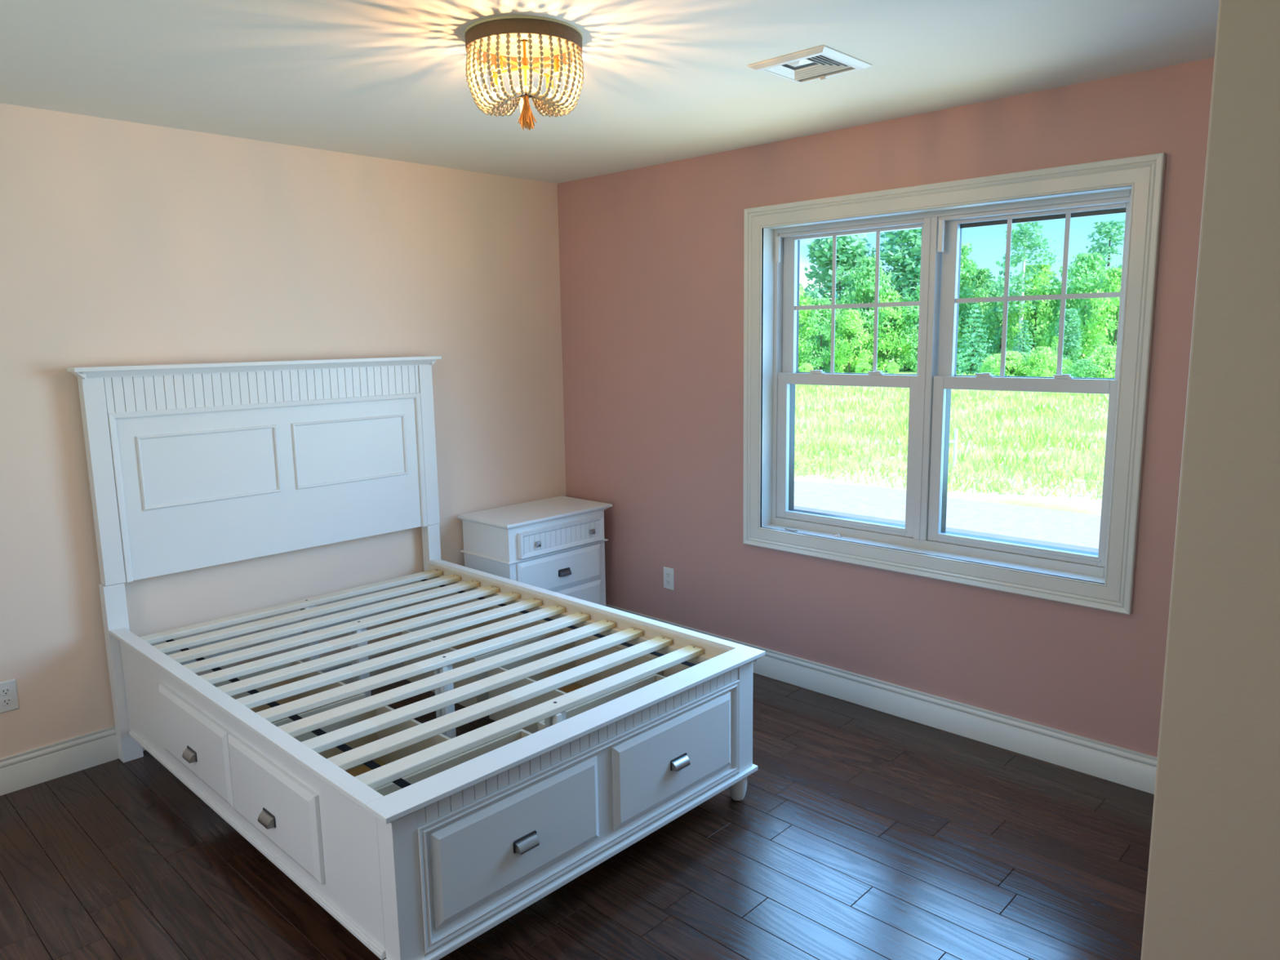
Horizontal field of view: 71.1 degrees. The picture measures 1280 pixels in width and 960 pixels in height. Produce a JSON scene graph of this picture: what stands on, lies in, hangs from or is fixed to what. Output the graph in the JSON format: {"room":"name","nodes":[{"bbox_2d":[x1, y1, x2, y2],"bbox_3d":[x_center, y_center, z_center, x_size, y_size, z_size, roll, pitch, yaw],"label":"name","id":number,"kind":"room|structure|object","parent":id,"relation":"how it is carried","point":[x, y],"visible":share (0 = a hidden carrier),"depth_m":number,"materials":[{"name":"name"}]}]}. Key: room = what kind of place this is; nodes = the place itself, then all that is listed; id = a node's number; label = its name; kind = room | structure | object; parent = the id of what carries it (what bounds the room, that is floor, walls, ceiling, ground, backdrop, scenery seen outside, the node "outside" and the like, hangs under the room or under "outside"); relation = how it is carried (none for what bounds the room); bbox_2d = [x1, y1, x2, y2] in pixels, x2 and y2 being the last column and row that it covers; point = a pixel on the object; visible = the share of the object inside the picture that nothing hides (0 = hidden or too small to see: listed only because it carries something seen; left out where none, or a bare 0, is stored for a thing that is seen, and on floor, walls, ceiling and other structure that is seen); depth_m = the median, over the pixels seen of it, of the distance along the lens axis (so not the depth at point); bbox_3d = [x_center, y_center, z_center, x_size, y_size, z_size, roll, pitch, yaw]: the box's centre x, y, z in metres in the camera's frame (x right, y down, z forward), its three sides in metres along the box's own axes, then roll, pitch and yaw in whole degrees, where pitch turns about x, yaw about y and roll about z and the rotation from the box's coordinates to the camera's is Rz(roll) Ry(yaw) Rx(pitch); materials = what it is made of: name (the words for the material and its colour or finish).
{"room":"bedroom","nodes":[
{"label":"bedroom","id":0,"kind":"room"},
{"bbox_2d":[0,102,566,758],"bbox_3d":[-1.963,-0.142,3.574,0.120,2.440,4.630,8,13,43],"label":"wall","id":1,"kind":"structure","parent":0,"point":[122,242],"depth_m":3.68,"materials":[{"name":"beige paint"}]},
{"bbox_2d":[0,678,19,713],"bbox_3d":[-2.303,0.787,3.255,0.008,0.115,0.070,8,13,43],"label":"wall outlet","id":2,"kind":"object","parent":1,"relation":"attached to","point":[9,701],"visible":1,"depth_m":3.26,"materials":[{"name":"white plastic"}]},
{"bbox_2d":[0,687,11,695],"bbox_3d":[-2.302,0.768,3.250,0.003,0.028,0.034,8,13,43],"label":"receptacle","id":3,"kind":"object","parent":2,"relation":"attached to","point":[3,691],"depth_m":3.25,"materials":[{"name":"white plastic"}]},
{"bbox_2d":[1,697,13,706],"bbox_3d":[-2.301,0.807,3.257,0.003,0.028,0.034,8,13,43],"label":"receptacle","id":4,"kind":"object","parent":2,"relation":"attached to","point":[5,701],"depth_m":3.26,"materials":[{"name":"white plastic"}]},
{"bbox_2d":[0,645,404,795],"bbox_3d":[-1.909,1.006,3.698,0.016,0.132,4.350,8,13,43],"label":"baseboard","id":5,"kind":"structure","parent":1,"relation":"attached to","point":[20,771],"depth_m":3.40,"materials":[{"name":"white paint"}]},
{"bbox_2d":[0,672,1154,959],"bbox_3d":[0.125,1.375,1.820,5.840,0.060,4.630,8,13,43],"label":"floor","id":6,"kind":"structure","parent":0,"point":[859,832],"depth_m":2.74,"materials":[{"name":"brown wood"}]},
{"bbox_2d":[66,355,765,959],"bbox_3d":[-0.807,0.350,3.248,2.058,1.536,1.553,8,13,43],"label":"bed","id":7,"kind":"object","parent":6,"relation":"on","point":[624,724],"visible":1,"depth_m":3.11,"materials":[{"name":"white paint"}]},
{"bbox_2d":[457,495,612,606],"bbox_3d":[-0.534,0.513,4.750,0.444,0.728,0.710,8,13,43],"label":"nightstand","id":8,"kind":"object","parent":6,"relation":"on","point":[557,544],"visible":0.7,"depth_m":4.57,"materials":[{"name":"white paint"}]},
{"bbox_2d":[0,0,1218,183],"bbox_3d":[0.086,-1.112,1.417,5.840,0.100,4.630,8,13,43],"label":"ceiling","id":9,"kind":"structure","parent":0,"point":[665,81],"depth_m":2.74,"materials":[{"name":"white paint"}]},
{"bbox_2d":[464,15,584,130],"bbox_3d":[-0.318,-1.103,2.491,0.324,0.248,0.325,-5,10,-22],"label":"ceiling light","id":10,"kind":"object","parent":9,"relation":"attached to","point":[515,42],"visible":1,"depth_m":2.42,"materials":[{"name":"beige wood"}]},
{"bbox_2d":[490,66,524,87],"bbox_3d":[-0.373,-1.111,2.521,0.123,0.086,0.040,8,13,43],"label":"bulb","id":11,"kind":"object","parent":10,"relation":"attached to","point":[494,74],"depth_m":2.53,"materials":[{"name":"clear glass"}]},
{"bbox_2d":[494,54,524,79],"bbox_3d":[-0.348,-1.098,2.437,0.040,0.086,0.123,8,13,43],"label":"bulb socket","id":12,"kind":"object","parent":10,"relation":"attached to","point":[500,57],"depth_m":2.40,"materials":[{"name":"clear glass"}]},
{"bbox_2d":[526,67,553,89],"bbox_3d":[-0.288,-1.116,2.546,0.040,0.086,0.123,8,13,43],"label":"bulb","id":13,"kind":"object","parent":10,"relation":"attached to","point":[546,75],"depth_m":2.57,"materials":[{"name":"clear glass"}]},
{"bbox_2d":[524,57,561,88],"bbox_3d":[-0.263,-1.103,2.462,0.123,0.086,0.040,8,13,43],"label":"bulb socket","id":14,"kind":"object","parent":10,"relation":"attached to","point":[556,64],"depth_m":2.46,"materials":[{"name":"clear glass"}]},
{"bbox_2d":[747,44,872,84],"bbox_3d":[0.529,-1.278,2.784,0.274,0.022,0.274,8,13,43],"label":"ceiling vent","id":15,"kind":"object","parent":9,"relation":"in","point":[822,62],"visible":1,"depth_m":2.76,"materials":[{"name":"white metal"}]},
{"bbox_2d":[557,57,1214,757],"bbox_3d":[0.952,-0.235,3.864,3.684,2.440,0.150,8,13,43],"label":"wall","id":16,"kind":"structure","parent":0,"point":[651,257],"depth_m":3.94,"materials":[{"name":"pink paint"}]},
{"bbox_2d":[663,566,674,590],"bbox_3d":[0.148,0.513,4.664,0.070,0.115,0.008,8,13,43],"label":"wall outlet","id":17,"kind":"object","parent":16,"relation":"attached to","point":[668,580],"visible":1,"depth_m":4.66,"materials":[{"name":"white plastic"}]},
{"bbox_2d":[665,572,670,577],"bbox_3d":[0.146,0.494,4.659,0.034,0.028,0.003,8,13,43],"label":"receptacle","id":18,"kind":"object","parent":17,"relation":"attached to","point":[667,574],"depth_m":4.66,"materials":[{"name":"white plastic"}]},
{"bbox_2d":[665,579,671,585],"bbox_3d":[0.146,0.533,4.666,0.034,0.028,0.003,8,13,43],"label":"receptacle","id":19,"kind":"object","parent":17,"relation":"attached to","point":[668,582],"depth_m":4.66,"materials":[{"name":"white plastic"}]},
{"bbox_2d":[605,604,1157,794],"bbox_3d":[0.875,0.910,4.024,3.548,0.132,0.016,8,13,43],"label":"baseboard","id":20,"kind":"structure","parent":16,"relation":"attached to","point":[1117,764],"depth_m":3.60,"materials":[{"name":"white paint"}]},
{"bbox_2d":[742,152,1165,614],"bbox_3d":[1.151,-0.386,3.638,1.678,1.540,0.194,8,13,43],"label":"window","id":21,"kind":"structure","parent":16,"relation":"in","point":[1133,186],"depth_m":3.58,"materials":[{"name":"white paint"}]},
{"bbox_2d":[1140,0,1279,959],"bbox_3d":[1.395,0.318,0.403,2.036,2.440,0.120,8,13,43],"label":"wall","id":22,"kind":"structure","parent":0,"point":[1213,888],"depth_m":0.99,"materials":[{"name":"beige paint"}]},
{"label":"outside","id":23,"kind":"structure","parent":0,"visible":0},
{"bbox_2d":[794,355,1109,515],"bbox_3d":[30.019,-7.606,65.526,280.000,0.001,190.000,8,13,43],"label":"ground","id":24,"kind":"structure","parent":23,"point":[1079,504],"depth_m":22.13,"materials":[{"name":"green plant"}]},
{"bbox_2d":[798,362,813,372],"bbox_3d":[13.535,-9.057,73.041,1.223,1.040,1.206,5,11,35],"label":"shrub","id":25,"kind":"object","parent":24,"relation":"on","point":[806,365],"visible":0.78,"depth_m":72.78,"materials":[{"name":"green plant"}]},
{"bbox_2d":[798,284,816,368],"bbox_3d":[12.213,-13.088,75.905,5.256,8.276,5.197,0,9,4],"label":"leafy tree","id":26,"kind":"object","parent":24,"relation":"on","point":[803,301],"visible":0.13,"depth_m":74.59,"materials":[{"name":"green plant"}]},
{"bbox_2d":[798,294,827,366],"bbox_3d":[17.498,-14.832,89.150,5.987,7.324,5.992,3,10,23],"label":"leafy tree","id":27,"kind":"object","parent":24,"relation":"on","point":[824,363],"visible":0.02,"depth_m":88.15,"materials":[{"name":"green plant"}]},
{"bbox_2d":[798,297,849,372],"bbox_3d":[15.293,-12.125,75.468,4.753,6.418,4.666,3,10,22],"label":"leafy tree","id":28,"kind":"object","parent":24,"relation":"on","point":[826,321],"visible":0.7,"depth_m":74.62,"materials":[{"name":"green plant"}]},
{"bbox_2d":[826,362,842,372],"bbox_3d":[16.338,-9.404,75.203,1.382,0.944,1.264,-7,11,-32],"label":"shrub","id":29,"kind":"object","parent":24,"relation":"on","point":[835,365],"visible":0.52,"depth_m":74.97,"materials":[{"name":"green plant"}]},
{"bbox_2d":[798,234,886,370],"bbox_3d":[18.069,-16.683,80.442,9.151,13.742,9.369,8,13,42],"label":"leafy tree","id":30,"kind":"object","parent":24,"relation":"on","point":[851,249],"visible":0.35,"depth_m":78.80,"materials":[{"name":"green plant"}]},
{"bbox_2d":[827,309,873,373],"bbox_3d":[17.257,-11.391,74.001,3.992,5.375,3.945,4,10,27],"label":"leafy tree","id":31,"kind":"object","parent":24,"relation":"on","point":[851,320],"visible":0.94,"depth_m":73.36,"materials":[{"name":"green plant"}]},
{"bbox_2d":[854,361,871,373],"bbox_3d":[17.627,-8.779,70.779,1.279,1.089,1.354,-6,11,-30],"label":"shrub","id":32,"kind":"object","parent":24,"relation":"on","point":[862,365],"visible":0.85,"depth_m":70.60,"materials":[{"name":"green plant"}]},
{"bbox_2d":[830,256,900,372],"bbox_3d":[19.252,-14.003,76.068,6.128,9.812,6.055,1,9,9],"label":"leafy tree","id":33,"kind":"object","parent":24,"relation":"on","point":[864,280],"visible":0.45,"depth_m":75.01,"materials":[{"name":"green plant"}]},
{"bbox_2d":[857,290,917,372],"bbox_3d":[20.915,-12.422,75.286,4.929,6.887,5.101,-7,11,-35],"label":"leafy tree","id":34,"kind":"object","parent":24,"relation":"on","point":[898,314],"visible":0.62,"depth_m":74.01,"materials":[{"name":"green plant"}]},
{"bbox_2d":[861,228,921,370],"bbox_3d":[23.333,-16.103,77.035,8.698,13.521,9.009,2,10,15],"label":"leafy tree","id":35,"kind":"object","parent":24,"relation":"on","point":[901,277],"visible":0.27,"depth_m":75.95,"materials":[{"name":"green plant"}]},
{"bbox_2d":[885,361,899,373],"bbox_3d":[20.454,-9.059,72.493,1.118,1.003,1.102,1,9,11],"label":"shrub","id":36,"kind":"object","parent":24,"relation":"on","point":[892,364],"visible":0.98,"depth_m":72.29,"materials":[{"name":"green plant"}]},
{"bbox_2d":[879,288,918,364],"bbox_3d":[25.280,-14.823,87.418,6.037,7.618,6.521,-7,11,-32],"label":"leafy tree","id":37,"kind":"object","parent":24,"relation":"on","point":[895,362],"visible":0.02,"depth_m":87.67,"materials":[{"name":"green plant"}]},
{"bbox_2d":[897,285,961,371],"bbox_3d":[23.772,-12.504,74.286,5.181,7.279,5.134,5,11,32],"label":"leafy tree","id":38,"kind":"object","parent":24,"relation":"on","point":[912,313],"visible":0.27,"depth_m":73.54,"materials":[{"name":"green plant"}]},
{"bbox_2d":[949,428,958,466],"bbox_3d":[7.918,-0.836,22.845,0.330,0.950,0.087,2,10,20],"label":"marker post","id":39,"kind":"object","parent":24,"relation":"on","point":[954,442],"visible":0.76,"depth_m":22.78,"materials":[{"name":"white plastic"}]},
{"bbox_2d":[956,242,983,369],"bbox_3d":[26.807,-14.598,75.859,4.795,10.817,4.916,5,11,32],"label":"leafy tree","id":40,"kind":"object","parent":24,"relation":"on","point":[967,272],"visible":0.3,"depth_m":74.82,"materials":[{"name":"green plant"}]},
{"bbox_2d":[955,303,994,375],"bbox_3d":[24.787,-10.522,66.767,4.180,5.816,3.944,0,9,7],"label":"pine tree","id":41,"kind":"object","parent":24,"relation":"on","point":[971,350],"visible":0.81,"depth_m":66.48,"materials":[{"name":"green plant"}]},
{"bbox_2d":[964,302,1000,349],"bbox_3d":[32.017,-14.029,85.116,5.382,6.576,5.447,-1,9,2],"label":"leafy tree","id":42,"kind":"object","parent":24,"relation":"on","point":[989,302],"visible":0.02,"depth_m":83.63,"materials":[{"name":"green plant"}]},
{"bbox_2d":[956,267,1008,369],"bbox_3d":[29.371,-13.897,77.515,5.281,8.825,5.465,0,9,6],"label":"leafy tree","id":43,"kind":"object","parent":24,"relation":"on","point":[983,277],"visible":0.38,"depth_m":75.95,"materials":[{"name":"green plant"}]},
{"bbox_2d":[976,256,1017,369],"bbox_3d":[30.657,-14.076,75.906,3.970,9.907,4.142,6,12,38],"label":"pine tree","id":44,"kind":"object","parent":24,"relation":"on","point":[993,345],"visible":0.2,"depth_m":75.67,"materials":[{"name":"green plant"}]},
{"bbox_2d":[979,353,1016,376],"bbox_3d":[24.333,-7.666,60.846,2.333,1.906,2.470,-5,10,-22],"label":"shrub","id":45,"kind":"object","parent":24,"relation":"on","point":[987,364],"visible":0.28,"depth_m":60.70,"materials":[{"name":"green plant"}]},
{"bbox_2d":[985,351,1031,376],"bbox_3d":[24.629,-7.590,59.779,2.930,2.100,2.972,3,10,25],"label":"shrub","id":46,"kind":"object","parent":24,"relation":"on","point":[1012,356],"visible":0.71,"depth_m":59.22,"materials":[{"name":"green plant"}]},
{"bbox_2d":[983,301,1037,356],"bbox_3d":[34.883,-13.935,83.980,5.272,6.666,5.694,2,10,17],"label":"leafy tree","id":47,"kind":"object","parent":24,"relation":"on","point":[1019,301],"visible":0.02,"depth_m":82.97,"materials":[{"name":"green plant"}]},
{"bbox_2d":[1006,320,1036,353],"bbox_3d":[27.745,-9.437,64.704,3.145,4.157,2.967,-3,9,-10],"label":"pine tree","id":48,"kind":"object","parent":24,"relation":"on","point":[1024,345],"visible":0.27,"depth_m":64.46,"materials":[{"name":"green plant"}]},
{"bbox_2d":[1006,351,1041,376],"bbox_3d":[25.893,-7.750,61.000,2.557,1.984,2.794,-1,9,-2],"label":"shrub","id":49,"kind":"object","parent":24,"relation":"on","point":[1021,353],"visible":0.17,"depth_m":60.40,"materials":[{"name":"green plant"}]},
{"bbox_2d":[988,221,1061,351],"bbox_3d":[30.306,-14.431,70.454,5.481,12.097,4.875,3,10,23],"label":"birch tree","id":50,"kind":"object","parent":24,"relation":"on","point":[1026,233],"visible":0.83,"depth_m":69.85,"materials":[{"name":"green plant"}]},
{"bbox_2d":[1006,301,1043,348],"bbox_3d":[37.006,-13.979,82.984,6.225,7.003,5.761,7,12,41],"label":"leafy tree","id":51,"kind":"object","parent":24,"relation":"on","point":[1026,301],"visible":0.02,"depth_m":82.00,"materials":[{"name":"green plant"}]},
{"bbox_2d":[997,263,1069,362],"bbox_3d":[31.749,-13.011,72.179,5.651,8.706,5.757,5,11,32],"label":"leafy tree","id":52,"kind":"object","parent":24,"relation":"on","point":[1011,330],"visible":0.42,"depth_m":70.76,"materials":[{"name":"green plant"}]},
{"bbox_2d":[1020,346,1065,377],"bbox_3d":[26.205,-7.560,58.541,2.547,2.404,2.584,-6,10,-27],"label":"shrub","id":53,"kind":"object","parent":24,"relation":"on","point":[1043,354],"visible":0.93,"depth_m":57.99,"materials":[{"name":"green plant"}]},
{"bbox_2d":[1037,363,1070,374],"bbox_3d":[27.476,-7.328,59.758,2.386,1.465,2.184,-1,9,2],"label":"shrub","id":54,"kind":"object","parent":24,"relation":"on","point":[1065,367],"visible":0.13,"depth_m":59.23,"materials":[{"name":"green plant"}]},
{"bbox_2d":[1023,280,1088,362],"bbox_3d":[34.513,-12.797,74.478,5.267,7.464,5.314,3,10,24],"label":"leafy tree","id":55,"kind":"object","parent":24,"relation":"on","point":[1082,310],"visible":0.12,"depth_m":73.75,"materials":[{"name":"green plant"}]},
{"bbox_2d":[1050,336,1063,356],"bbox_3d":[28.382,-8.303,61.222,0.966,3.035,0.927,5,11,31],"label":"birch tree","id":56,"kind":"object","parent":24,"relation":"on","point":[1055,339],"visible":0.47,"depth_m":61.04,"materials":[{"name":"green plant"}]},
{"bbox_2d":[1053,359,1078,377],"bbox_3d":[28.589,-7.475,60.532,2.036,1.471,1.920,0,9,8],"label":"shrub","id":57,"kind":"object","parent":24,"relation":"on","point":[1067,362],"visible":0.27,"depth_m":60.12,"materials":[{"name":"green plant"}]},
{"bbox_2d":[1050,308,1082,363],"bbox_3d":[31.137,-9.978,65.234,2.385,4.956,2.470,-8,11,-36],"label":"leafy tree","id":58,"kind":"object","parent":24,"relation":"on","point":[1073,327],"visible":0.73,"depth_m":64.74,"materials":[{"name":"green plant"}]},
{"bbox_2d":[1039,251,1119,362],"bbox_3d":[34.382,-12.955,69.634,6.598,9.328,6.520,7,12,40],"label":"leafy tree","id":59,"kind":"object","parent":24,"relation":"on","point":[1091,265],"visible":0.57,"depth_m":68.50,"materials":[{"name":"green plant"}]},
{"bbox_2d":[1067,358,1102,377],"bbox_3d":[28.719,-7.072,57.834,1.889,1.541,2.064,-8,12,-38],"label":"shrub","id":60,"kind":"object","parent":24,"relation":"on","point":[1086,366],"visible":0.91,"depth_m":57.42,"materials":[{"name":"green plant"}]},
{"bbox_2d":[1092,332,1106,362],"bbox_3d":[30.772,-8.259,60.065,1.180,3.229,1.049,-7,11,-33],"label":"birch tree","id":61,"kind":"object","parent":24,"relation":"on","point":[1100,339],"visible":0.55,"depth_m":59.77,"materials":[{"name":"green plant"}]},
{"bbox_2d":[1078,267,1121,367],"bbox_3d":[35.188,-11.746,66.430,5.564,7.938,5.376,-6,10,-29],"label":"leafy tree","id":62,"kind":"object","parent":24,"relation":"on","point":[1113,275],"visible":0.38,"depth_m":65.84,"materials":[{"name":"green plant"}]},
{"bbox_2d":[1085,345,1116,377],"bbox_3d":[30.254,-7.528,57.918,2.860,2.417,2.819,5,11,32],"label":"shrub","id":63,"kind":"object","parent":24,"relation":"on","point":[1102,353],"visible":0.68,"depth_m":57.38,"materials":[{"name":"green plant"}]},
{"bbox_2d":[1080,220,1124,359],"bbox_3d":[38.174,-14.987,73.142,4.962,12.096,4.761,-1,9,1],"label":"leafy tree","id":64,"kind":"object","parent":24,"relation":"on","point":[1102,247],"visible":0.42,"depth_m":72.22,"materials":[{"name":"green plant"}]},
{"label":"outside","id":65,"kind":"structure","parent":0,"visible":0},
{"bbox_2d":[793,506,1098,552],"bbox_3d":[-6.886,0.291,20.289,150.000,0.040,10.200,8,13,43],"label":"road","id":66,"kind":"structure","parent":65,"point":[868,517],"depth_m":15.16,"materials":[{"name":"grey asphalt"}]},
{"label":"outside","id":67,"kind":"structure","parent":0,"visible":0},
{"bbox_2d":[794,480,1100,548],"bbox_3d":[-2.285,-0.562,25.036,150.000,0.010,3.131,8,13,43],"label":"road shoulder","id":68,"kind":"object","parent":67,"point":[1072,528],"visible":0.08,"depth_m":16.89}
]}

